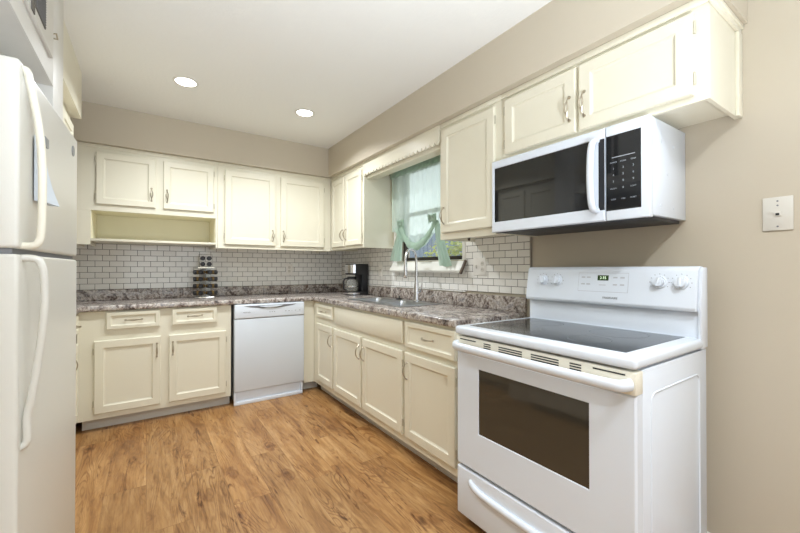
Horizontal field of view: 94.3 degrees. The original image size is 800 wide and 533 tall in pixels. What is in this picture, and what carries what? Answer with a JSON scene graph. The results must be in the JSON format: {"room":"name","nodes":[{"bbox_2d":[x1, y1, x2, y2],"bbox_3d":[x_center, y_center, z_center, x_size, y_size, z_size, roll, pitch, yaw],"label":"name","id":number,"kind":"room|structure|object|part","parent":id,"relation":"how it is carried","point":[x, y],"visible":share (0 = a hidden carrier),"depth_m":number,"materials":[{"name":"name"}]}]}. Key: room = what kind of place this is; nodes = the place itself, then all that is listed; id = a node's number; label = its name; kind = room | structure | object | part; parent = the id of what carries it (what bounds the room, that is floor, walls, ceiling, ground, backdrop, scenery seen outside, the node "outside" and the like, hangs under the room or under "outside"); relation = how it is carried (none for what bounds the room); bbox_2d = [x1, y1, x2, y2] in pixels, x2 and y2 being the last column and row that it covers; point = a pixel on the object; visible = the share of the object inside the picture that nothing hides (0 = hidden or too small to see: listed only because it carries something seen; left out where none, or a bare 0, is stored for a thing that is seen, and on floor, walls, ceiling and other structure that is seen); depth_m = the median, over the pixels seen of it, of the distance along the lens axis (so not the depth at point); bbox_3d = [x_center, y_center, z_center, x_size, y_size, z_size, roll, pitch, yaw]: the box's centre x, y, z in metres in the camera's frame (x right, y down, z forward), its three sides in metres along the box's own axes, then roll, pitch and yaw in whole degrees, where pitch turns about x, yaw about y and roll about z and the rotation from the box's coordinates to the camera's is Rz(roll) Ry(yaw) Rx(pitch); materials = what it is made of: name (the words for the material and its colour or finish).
{"room":"kitchen","nodes":[
{"label":"kitchen","id":0,"kind":"room"},
{"bbox_2d":[75,383,486,532],"bbox_3d":[0.113,1.224,0.665,3.045,0.100,7.185,0,0,-34],"label":"floor","id":1,"kind":"structure","parent":0,"point":[305,462],"depth_m":2.10,"materials":[{"name":"brown wood"}]},
{"bbox_2d":[0,0,63,120],"bbox_3d":[-1.200,-0.026,0.654,0.650,2.398,2.032,0,0,-34],"label":"upper cabinet","id":2,"kind":"object","parent":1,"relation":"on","point":[31,31],"visible":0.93,"depth_m":1.31,"materials":[{"name":"white wood"}]},
{"bbox_3d":[-1.029,-0.996,0.966,0.012,0.375,1.145,0,0,-34],"label":"access door","id":3,"kind":"part","parent":2,"relation":"part of","materials":[{"name":"white wood"}]},
{"bbox_2d":[35,0,46,29],"bbox_3d":[-1.222,-1.002,1.265,0.004,0.320,0.135,0,0,-34],"label":"grille","id":4,"kind":"object","parent":2,"relation":"attached to","point":[40,5],"depth_m":1.27,"materials":[{"name":"grey"}]},
{"bbox_3d":[-1.719,-0.021,1.401,0.633,2.398,0.212,0,0,-34],"label":"panel","id":5,"kind":"part","parent":2,"relation":"part of","materials":[{"name":"white wood"}]},
{"bbox_2d":[0,55,76,532],"bbox_3d":[-1.379,0.331,1.045,0.706,1.690,0.705,0,0,-32],"label":"refrigerator","id":6,"kind":"object","parent":1,"relation":"on","point":[38,240],"visible":1,"depth_m":0.97,"materials":[{"name":"white enamelled metal"},{"name":"white plastic"}]},
{"bbox_3d":[-0.935,-0.276,0.948,0.051,0.465,0.017,0,0,-32],"label":"handle","id":7,"kind":"part","parent":6,"relation":"part of","materials":[{"name":"beige plastic"}]},
{"bbox_3d":[-0.934,0.216,0.946,0.060,0.494,0.017,0,0,-32],"label":"handle","id":8,"kind":"part","parent":6,"relation":"part of","materials":[{"name":"white plastic"}]},
{"bbox_3d":[-1.148,0.544,1.190,0.058,1.146,0.705,0,0,-32],"label":"door","id":9,"kind":"part","parent":6,"relation":"part of","materials":[{"name":"white"}]},
{"bbox_3d":[-1.148,-0.278,1.195,0.058,0.469,0.705,0,0,-32],"label":"freezer door","id":10,"kind":"part","parent":6,"relation":"part of","materials":[{"name":"white metal"}]},
{"bbox_2d":[34,135,59,206],"bbox_3d":[-1.002,-0.274,1.055,0.036,0.192,0.100,0,0,-32],"label":"paper note","id":11,"kind":"object","parent":6,"relation":"attached to","point":[51,198],"visible":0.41,"depth_m":1.05,"materials":[{"name":"white paper"}]},
{"bbox_2d":[76,316,80,422],"bbox_3d":[-2.133,0.751,1.974,0.581,0.862,1.202,0,0,-34],"label":"base cabinet","id":12,"kind":"object","parent":1,"relation":"on","point":[77,317],"visible":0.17,"depth_m":2.53,"materials":[{"name":"beige wood"}]},
{"bbox_3d":[-2.143,0.795,2.431,0.019,0.529,0.310,0,0,-34],"label":"door","id":13,"kind":"part","parent":12,"relation":"part of","materials":[{"name":"beige wood"}]},
{"bbox_3d":[-2.143,0.399,2.434,0.019,0.118,0.310,0,0,-34],"label":"drawer","id":14,"kind":"part","parent":12,"relation":"part of","materials":[{"name":"beige wood"}]},
{"bbox_2d":[77,305,230,430],"bbox_3d":[-1.995,0.758,3.091,1.004,0.862,0.586,0,0,-34],"label":"base cabinet","id":15,"kind":"object","parent":1,"relation":"on","point":[140,364],"visible":0.99,"depth_m":2.85,"materials":[{"name":"beige wood"}]},
{"bbox_3d":[-2.023,0.799,2.768,0.402,0.524,0.019,0,0,-34],"label":"door","id":16,"kind":"part","parent":15,"relation":"part of","materials":[{"name":"beige wood"}]},
{"bbox_3d":[-1.998,0.398,2.788,0.328,0.126,0.019,0,0,-34],"label":"drawer","id":17,"kind":"part","parent":15,"relation":"part of","materials":[{"name":"beige wood"}]},
{"bbox_3d":[-1.664,0.399,3.015,0.321,0.126,0.019,0,0,-34],"label":"drawer","id":18,"kind":"part","parent":15,"relation":"part of","materials":[{"name":"beige wood"}]},
{"bbox_3d":[-1.643,0.801,3.026,0.410,0.524,0.019,0,0,-34],"label":"door","id":19,"kind":"part","parent":15,"relation":"part of","materials":[{"name":"beige wood"}]},
{"bbox_2d":[230,301,303,405],"bbox_3d":[-1.308,0.762,3.547,0.608,0.860,0.573,0,0,-34],"label":"dishwasher","id":20,"kind":"object","parent":1,"relation":"on","point":[267,339],"visible":1,"depth_m":3.30,"materials":[{"name":"white metal"}]},
{"bbox_3d":[-1.170,1.135,3.333,0.598,0.111,0.026,0,0,-34],"label":"kick plate","id":21,"kind":"part","parent":20,"relation":"part of","materials":[{"name":"white metal"}]},
{"bbox_3d":[-1.165,0.390,3.340,0.608,0.119,0.048,0,0,-34],"label":"control panel","id":22,"kind":"part","parent":20,"relation":"part of","materials":[{"name":"white"}]},
{"bbox_3d":[-1.150,0.357,3.316,0.208,0.018,0.009,0,0,-34],"label":"latch handle","id":23,"kind":"part","parent":20,"relation":"part of","materials":[{"name":"white"}]},
{"bbox_2d":[303,301,316,388],"bbox_3d":[-0.873,0.762,3.615,0.160,0.862,0.087,0,0,-34],"label":"cabinet filler","id":24,"kind":"object","parent":1,"relation":"on","point":[308,382],"visible":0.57,"depth_m":3.56,"materials":[{"name":"beige wood"}]},
{"bbox_2d":[314,301,341,402],"bbox_3d":[-0.494,0.761,3.526,0.591,0.862,0.483,0,0,-34],"label":"base cabinet","id":25,"kind":"object","parent":1,"relation":"on","point":[324,325],"visible":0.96,"depth_m":3.36,"materials":[{"name":"beige wood"}]},
{"bbox_3d":[-0.680,0.406,3.351,0.019,0.116,0.360,0,0,-34],"label":"drawer","id":26,"kind":"part","parent":25,"relation":"part of","materials":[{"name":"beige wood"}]},
{"bbox_3d":[-0.680,0.793,3.349,0.019,0.527,0.360,0,0,-34],"label":"door","id":27,"kind":"part","parent":25,"relation":"part of","materials":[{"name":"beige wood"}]},
{"bbox_2d":[333,305,413,452],"bbox_3d":[-0.061,0.757,2.892,0.591,0.862,1.051,0,0,-34],"label":"base cabinet","id":28,"kind":"object","parent":1,"relation":"on","point":[368,347],"visible":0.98,"depth_m":2.65,"materials":[{"name":"beige wood"}]},
{"bbox_3d":[-0.424,0.791,2.973,0.019,0.525,0.489,0,0,-34],"label":"door","id":29,"kind":"part","parent":28,"relation":"part of","materials":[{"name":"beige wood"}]},
{"bbox_3d":[-0.269,0.414,2.750,0.017,0.140,1.017,0,0,-34],"label":"false drawer","id":30,"kind":"part","parent":28,"relation":"part of","materials":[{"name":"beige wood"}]},
{"bbox_3d":[-0.129,0.791,2.540,0.019,0.520,0.516,0,0,-34],"label":"door","id":31,"kind":"part","parent":28,"relation":"part of","materials":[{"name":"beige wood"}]},
{"bbox_2d":[402,318,460,482],"bbox_3d":[0.373,0.753,2.254,0.591,0.862,0.490,0,0,-34],"label":"base cabinet","id":32,"kind":"object","parent":1,"relation":"on","point":[431,360],"visible":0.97,"depth_m":2.08,"materials":[{"name":"beige wood"}]},
{"bbox_2d":[76,284,526,327],"bbox_3d":[-1.130,0.256,2.497,2.843,0.132,2.566,0,0,-34],"label":"countertop","id":33,"kind":"structure","parent":32,"relation":"on","point":[454,309],"depth_m":3.01,"materials":[{"name":"stone"}]},
{"bbox_2d":[194,254,216,298],"bbox_3d":[-1.775,0.087,3.388,0.177,0.397,0.177,0,0,-12],"label":"spice carousel","id":34,"kind":"object","parent":33,"relation":"on","point":[205,269],"visible":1,"depth_m":3.35,"materials":[{"name":"silver metal"}]},
{"bbox_3d":[-1.775,0.145,3.388,0.133,0.126,0.133,0,0,-12],"label":"tier plate","id":35,"kind":"part","parent":34,"relation":"part of","materials":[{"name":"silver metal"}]},
{"bbox_2d":[343,264,367,294],"bbox_3d":[-0.477,0.131,3.788,0.254,0.315,0.173,0,0,-34],"label":"coffee maker","id":36,"kind":"object","parent":33,"relation":"on","point":[357,284],"visible":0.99,"depth_m":3.74,"materials":[{"name":"black plastic"}]},
{"bbox_3d":[-0.543,0.176,3.721,0.022,0.129,0.072,0,-1,44],"label":"carafe handle","id":37,"kind":"part","parent":36,"relation":"part of","materials":[{"name":"black plastic"}]},
{"bbox_2d":[349,297,439,306],"bbox_3d":[-0.073,0.364,2.996,0.380,0.170,0.796,0,0,-34],"label":"sink","id":38,"kind":"object","parent":33,"relation":"in","point":[388,301],"visible":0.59,"depth_m":3.00,"materials":[{"name":"silver metal"}]},
{"bbox_3d":[-0.202,0.365,3.143,0.273,0.169,0.350,0,0,-34],"label":"bowl","id":39,"kind":"part","parent":38,"relation":"part of","materials":[{"name":"silver metal"}]},
{"bbox_3d":[0.016,0.363,2.824,0.273,0.169,0.350,0,0,-34],"label":"bowl","id":40,"kind":"part","parent":38,"relation":"part of","materials":[{"name":"silver metal"}]},
{"bbox_2d":[403,248,422,301],"bbox_3d":[0.087,0.067,2.898,0.202,0.423,0.094,0,0,-40],"label":"faucet","id":41,"kind":"object","parent":33,"relation":"on","point":[405,273],"visible":1,"depth_m":2.94,"materials":[{"name":"silver metal"}]},
{"bbox_3d":[0.086,-0.013,2.889,0.019,0.263,0.181,0,0,33],"label":"spout","id":42,"kind":"part","parent":41,"relation":"part of","materials":[{"name":"silver metal"}]},
{"bbox_3d":[0.164,0.416,2.111,0.019,0.155,0.450,0,0,-34],"label":"drawer","id":43,"kind":"part","parent":32,"relation":"part of","materials":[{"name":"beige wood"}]},
{"bbox_3d":[0.163,0.788,2.111,0.019,0.520,0.455,0,0,-34],"label":"door","id":44,"kind":"part","parent":32,"relation":"part of","materials":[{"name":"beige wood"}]},
{"bbox_2d":[452,266,707,532],"bbox_3d":[0.700,0.590,1.565,0.636,1.180,0.782,0,0,-34],"label":"range cooker","id":45,"kind":"object","parent":1,"relation":"on","point":[585,412],"visible":1,"depth_m":1.38,"materials":[{"name":"white metal"}]},
{"bbox_3d":[0.483,0.981,1.416,0.037,0.061,0.628,0,0,-34],"label":"drawer pull","id":46,"kind":"part","parent":45,"relation":"part of","materials":[{"name":"white metal"}]},
{"bbox_3d":[0.502,1.028,1.428,0.044,0.218,0.770,0,0,-34],"label":"storage drawer","id":47,"kind":"part","parent":45,"relation":"part of","materials":[{"name":"white metal"}]},
{"bbox_3d":[0.459,0.358,1.406,0.057,0.042,0.773,0,0,-34],"label":"handle","id":48,"kind":"part","parent":45,"relation":"part of","materials":[{"name":"white metal"}]},
{"bbox_3d":[0.740,0.070,1.936,0.028,0.053,0.054,0,0,-34],"label":"knob","id":49,"kind":"part","parent":45,"relation":"part of","materials":[{"name":"white plastic"}]},
{"bbox_3d":[0.500,0.648,1.429,0.040,0.518,0.772,0,0,-34],"label":"oven door","id":50,"kind":"part","parent":45,"relation":"part of","materials":[{"name":"white metal"}]},
{"bbox_3d":[0.785,0.070,1.870,0.028,0.053,0.054,0,0,-34],"label":"knob","id":51,"kind":"part","parent":45,"relation":"part of","materials":[{"name":"white plastic"}]},
{"bbox_3d":[0.714,0.274,1.584,0.475,0.002,0.686,0,0,-34],"label":"glass","id":52,"kind":"part","parent":45,"relation":"part of","materials":[{"name":"grey glass"}]},
{"bbox_3d":[0.700,0.293,1.567,0.548,0.038,0.782,0,0,-34],"label":"cooktop frame","id":53,"kind":"part","parent":45,"relation":"part of","materials":[{"name":"white metal"}]},
{"bbox_3d":[1.041,0.064,1.496,0.028,0.053,0.054,0,0,-34],"label":"knob","id":54,"kind":"part","parent":45,"relation":"part of","materials":[{"name":"white plastic"}]},
{"bbox_3d":[1.083,0.063,1.434,0.028,0.053,0.054,0,0,-34],"label":"knob","id":55,"kind":"part","parent":45,"relation":"part of","materials":[{"name":"white plastic"}]},
{"bbox_2d":[63,0,551,148],"bbox_3d":[0.113,-1.276,0.681,3.045,0.100,7.185,0,0,-34],"label":"ceiling","id":56,"kind":"structure","parent":0,"point":[254,63],"depth_m":2.11,"materials":[{"name":"white paint"}]},
{"bbox_2d":[172,76,198,87],"bbox_3d":[-1.407,-1.211,2.438,0.152,0.006,0.152,0,0,-34],"label":"recessed light","id":57,"kind":"object","parent":56,"relation":"in","point":[184,81],"visible":1,"depth_m":2.43,"materials":[{"name":"white"}]},
{"bbox_2d":[295,108,314,116],"bbox_3d":[-0.750,-1.208,2.921,0.152,0.006,0.152,0,0,-34],"label":"recessed light","id":58,"kind":"object","parent":56,"relation":"in","point":[302,112],"visible":1,"depth_m":2.91,"materials":[{"name":"white plastic"}]},
{"bbox_2d":[70,0,747,178],"bbox_3d":[-0.849,-1.072,2.093,2.845,0.290,3.565,0,0,-34],"label":"soffit","id":59,"kind":"structure","parent":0,"point":[559,32],"depth_m":2.46,"materials":[{"name":"paint"}]},
{"bbox_2d":[63,19,81,118],"bbox_3d":[-2.022,-1.073,1.826,0.605,0.290,0.816,0,0,-34],"label":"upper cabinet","id":60,"kind":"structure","parent":59,"relation":"attached to","point":[72,75],"depth_m":2.05,"materials":[{"name":"beige wood"}]},
{"bbox_2d":[363,125,439,179],"bbox_3d":[0.013,-0.849,2.882,0.120,0.143,1.030,0,0,-34],"label":"window valance","id":61,"kind":"object","parent":59,"relation":"attached to","point":[425,146],"visible":0.84,"depth_m":2.78,"materials":[{"name":"beige wood"}]},
{"bbox_2d":[342,0,799,532],"bbox_3d":[1.339,-0.021,1.508,0.120,2.400,6.985,0,0,-34],"label":"wall","id":62,"kind":"structure","parent":0,"point":[753,349],"depth_m":1.41,"materials":[{"name":"paint"}]},
{"bbox_2d":[331,163,393,251],"bbox_3d":[-0.410,-0.540,3.647,0.365,0.751,0.712,0,0,-34],"label":"upper cabinet","id":63,"kind":"object","parent":62,"relation":"attached to","point":[361,207],"visible":0.98,"depth_m":3.41,"materials":[{"name":"beige wood"}]},
{"bbox_3d":[-0.616,-0.528,3.698,0.019,0.668,0.289,0,0,-34],"label":"door","id":64,"kind":"part","parent":63,"relation":"part of","materials":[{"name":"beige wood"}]},
{"bbox_3d":[-0.431,-0.529,3.427,0.019,0.668,0.320,0,0,-34],"label":"door","id":65,"kind":"part","parent":63,"relation":"part of","materials":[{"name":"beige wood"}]},
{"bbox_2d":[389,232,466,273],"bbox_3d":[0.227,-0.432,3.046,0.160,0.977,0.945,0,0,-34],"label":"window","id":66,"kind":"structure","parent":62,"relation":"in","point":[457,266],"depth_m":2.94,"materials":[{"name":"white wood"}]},
{"bbox_2d":[390,155,451,266],"bbox_3d":[0.162,-0.431,2.997,0.086,0.870,0.987,0,0,-34],"label":"curtain","id":67,"kind":"object","parent":66,"relation":"hanging from","point":[415,188],"visible":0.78,"depth_m":3.04,"materials":[{"name":"green fabric"}]},
{"bbox_3d":[0.169,-0.493,3.007,0.047,0.695,0.915,0,0,-34],"label":"curtain panel","id":68,"kind":"part","parent":67,"relation":"part of","materials":[{"name":"green fabric"}]},
{"bbox_3d":[0.189,0.005,3.029,0.067,0.088,0.925,0,0,-34],"label":"sill","id":69,"kind":"part","parent":66,"relation":"part of","materials":[{"name":"white wood"}]},
{"bbox_3d":[0.212,-0.483,3.045,0.014,0.875,0.930,0,0,-34],"label":"casing","id":70,"kind":"part","parent":66,"relation":"part of","materials":[{"name":"white"}]},
{"bbox_3d":[0.447,0.004,2.633,0.062,0.100,0.019,0,0,-34],"label":"sill","id":71,"kind":"part","parent":66,"relation":"part of","materials":[{"name":"white wood"}]},
{"bbox_2d":[342,235,531,294],"bbox_3d":[0.054,-0.002,3.277,0.012,0.385,2.589,0,0,-34],"label":"tile backsplash","id":72,"kind":"structure","parent":62,"relation":"attached to","point":[508,258],"depth_m":2.59,"materials":[{"name":"beige tile"}]},
{"bbox_2d":[379,264,382,275],"bbox_3d":[-0.192,0.038,3.619,0.013,0.118,0.072,0,0,-34],"label":"switch plate","id":73,"kind":"object","parent":72,"relation":"attached to","point":[380,265],"visible":1,"depth_m":3.61,"materials":[{"name":"white plastic"}]},
{"bbox_2d":[473,258,485,274],"bbox_3d":[0.542,0.001,2.541,0.013,0.118,0.116,0,0,-34],"label":"outlet plate","id":74,"kind":"object","parent":72,"relation":"attached to","point":[479,264],"visible":1,"depth_m":2.54,"materials":[{"name":"white plastic"}]},
{"bbox_3d":[0.780,-0.009,2.210,0.012,0.385,0.008,0,0,-34],"label":"edge trim","id":75,"kind":"part","parent":72,"relation":"part of","materials":[{"name":"beige tile"}]},
{"bbox_2d":[439,95,537,241],"bbox_3d":[0.515,-0.547,2.288,0.365,0.754,0.509,0,0,-34],"label":"upper cabinet","id":76,"kind":"object","parent":62,"relation":"attached to","point":[470,141],"visible":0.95,"depth_m":2.19,"materials":[{"name":"beige wood"}]},
{"bbox_3d":[0.266,-0.323,2.356,0.032,0.115,0.023,0,0,-34],"label":"handle","id":77,"kind":"part","parent":76,"relation":"part of","materials":[{"name":"silver metal"}]},
{"bbox_3d":[0.396,-0.546,2.212,0.019,0.660,0.438,0,0,-34],"label":"door","id":78,"kind":"part","parent":76,"relation":"part of","materials":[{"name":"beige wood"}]},
{"bbox_2d":[501,0,743,158],"bbox_3d":[0.915,-0.750,1.701,0.365,0.357,0.912,0,0,-34],"label":"upper cabinet","id":79,"kind":"object","parent":62,"relation":"attached to","point":[683,67],"visible":0.96,"depth_m":1.44,"materials":[{"name":"beige wood"}]},
{"bbox_3d":[0.671,-0.739,1.810,0.019,0.288,0.394,0,0,-34],"label":"door","id":80,"kind":"part","parent":79,"relation":"part of","materials":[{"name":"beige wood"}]},
{"bbox_3d":[0.746,-0.705,1.654,0.032,0.120,0.023,0,0,-34],"label":"handle","id":81,"kind":"part","parent":79,"relation":"part of","materials":[{"name":"silver metal"}]},
{"bbox_3d":[0.784,-0.705,1.598,0.032,0.120,0.023,0,0,-34],"label":"handle","id":82,"kind":"part","parent":79,"relation":"part of","materials":[{"name":"silver metal"}]},
{"bbox_2d":[492,114,685,235],"bbox_3d":[0.839,-0.375,1.789,0.387,0.388,0.773,0,0,-34],"label":"microwave","id":83,"kind":"object","parent":79,"relation":"attached to","point":[630,173],"visible":1,"depth_m":1.56,"materials":[{"name":"white metal"}]},
{"bbox_3d":[0.669,-0.385,1.800,0.024,0.288,0.523,0,0,-34],"label":"door glass","id":84,"kind":"part","parent":83,"relation":"part of","materials":[{"name":"black glass"}]},
{"bbox_3d":[0.681,-0.377,1.782,0.029,0.384,0.607,0,0,-34],"label":"door","id":85,"kind":"part","parent":83,"relation":"part of","materials":[{"name":"white"}]},
{"bbox_3d":[0.802,-0.378,1.545,0.052,0.314,0.034,0,0,-20],"label":"handle","id":86,"kind":"part","parent":83,"relation":"part of","materials":[{"name":"white plastic"}]},
{"bbox_3d":[0.880,-0.377,1.464,0.003,0.303,0.130,0,0,-34],"label":"key panel","id":87,"kind":"part","parent":83,"relation":"part of","materials":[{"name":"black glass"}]},
{"bbox_3d":[0.899,-0.379,1.461,0.029,0.384,0.161,0,0,-34],"label":"control panel","id":88,"kind":"part","parent":83,"relation":"part of","materials":[{"name":"white"}]},
{"bbox_3d":[0.906,-0.741,1.464,0.019,0.288,0.412,0,0,-34],"label":"door","id":89,"kind":"part","parent":79,"relation":"part of","materials":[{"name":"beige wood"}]},
{"bbox_2d":[763,195,793,230],"bbox_3d":[1.370,-0.192,1.347,0.010,0.122,0.080,0,0,-34],"label":"phone jack plate","id":90,"kind":"object","parent":62,"relation":"attached to","point":[778,212],"visible":1,"depth_m":1.34,"materials":[{"name":"white plastic"}]},
{"bbox_3d":[-1.880,-0.007,3.601,3.045,2.400,0.100,0,0,-34],"label":"wall","id":91,"kind":"structure","parent":0,"visible":0},
{"bbox_2d":[77,141,217,249],"bbox_3d":[-2.093,-0.541,3.135,0.954,0.757,0.435,0,0,-34],"label":"upper cabinet","id":92,"kind":"object","parent":91,"relation":"attached to","point":[125,196],"visible":0.94,"depth_m":3.03,"materials":[{"name":"beige wood"}]},
{"bbox_3d":[-2.132,-0.668,2.897,0.374,0.392,0.019,0,0,-34],"label":"door","id":93,"kind":"part","parent":92,"relation":"part of","materials":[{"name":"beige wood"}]},
{"bbox_2d":[91,238,215,246],"bbox_3d":[-2.072,-0.200,3.171,0.846,0.018,0.371,0,0,-34],"label":"shelf","id":94,"kind":"object","parent":92,"relation":"attached to","point":[93,240],"depth_m":3.09,"materials":[{"name":"beige wood"}]},
{"bbox_3d":[-1.780,-0.666,3.136,0.369,0.392,0.019,0,0,-34],"label":"door","id":95,"kind":"part","parent":92,"relation":"part of","materials":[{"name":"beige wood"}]},
{"bbox_2d":[72,243,341,289],"bbox_3d":[-1.854,0.002,3.552,2.833,0.388,0.010,0,0,-34],"label":"tile backsplash","id":96,"kind":"structure","parent":91,"relation":"attached to","point":[102,266],"depth_m":3.46,"materials":[{"name":"white tile"}]},
{"bbox_2d":[286,264,292,274],"bbox_3d":[-1.192,0.030,3.993,0.072,0.115,0.008,0,0,-34],"label":"outlet plate","id":97,"kind":"object","parent":96,"relation":"attached to","point":[289,267],"visible":1,"depth_m":3.99,"materials":[{"name":"white plastic"}]},
{"bbox_2d":[213,162,330,252],"bbox_3d":[-1.256,-0.537,3.705,1.069,0.757,0.435,0,0,-34],"label":"upper cabinet","id":98,"kind":"object","parent":91,"relation":"attached to","point":[258,208],"visible":0.95,"depth_m":3.51,"materials":[{"name":"beige wood"}]},
{"bbox_3d":[-1.371,-0.528,3.414,0.439,0.665,0.019,0,0,-34],"label":"door","id":99,"kind":"part","parent":98,"relation":"part of","materials":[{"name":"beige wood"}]},
{"bbox_3d":[-0.965,-0.526,3.690,0.441,0.665,0.019,0,0,-34],"label":"door","id":100,"kind":"part","parent":98,"relation":"part of","materials":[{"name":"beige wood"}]},
{"bbox_3d":[-1.104,-0.031,-0.156,0.100,2.400,6.985,0,0,-34],"label":"wall","id":101,"kind":"structure","parent":0,"visible":0},
{"bbox_2d":[63,103,73,136],"bbox_3d":[-2.017,-0.573,1.818,0.604,0.709,0.800,0,0,-34],"label":"upper cabinet","id":102,"kind":"object","parent":101,"relation":"attached to","point":[66,117],"visible":0.03,"depth_m":2.13,"materials":[{"name":"beige wood"}]},
{"label":"outside","id":103,"kind":"structure","parent":0,"visible":0},
{"bbox_3d":[3.054,1.546,8.119,9.800,0.050,18.000,0,0,-34],"label":"ground","id":104,"kind":"structure","parent":103,"visible":0},
{"bbox_2d":[410,233,461,257],"bbox_3d":[2.161,0.343,6.796,0.025,2.340,6.805,0,0,-34],"label":"fence","id":105,"kind":"object","parent":104,"relation":"on","point":[420,253],"visible":0.02,"depth_m":8.91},
{"bbox_2d":[423,239,461,256],"bbox_3d":[1.124,0.418,6.508,1.626,2.187,1.640,0,0,-34],"label":"shrub","id":106,"kind":"object","parent":104,"relation":"on","point":[454,252],"visible":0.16,"depth_m":6.51,"materials":[{"name":"green plant"}]}
]}

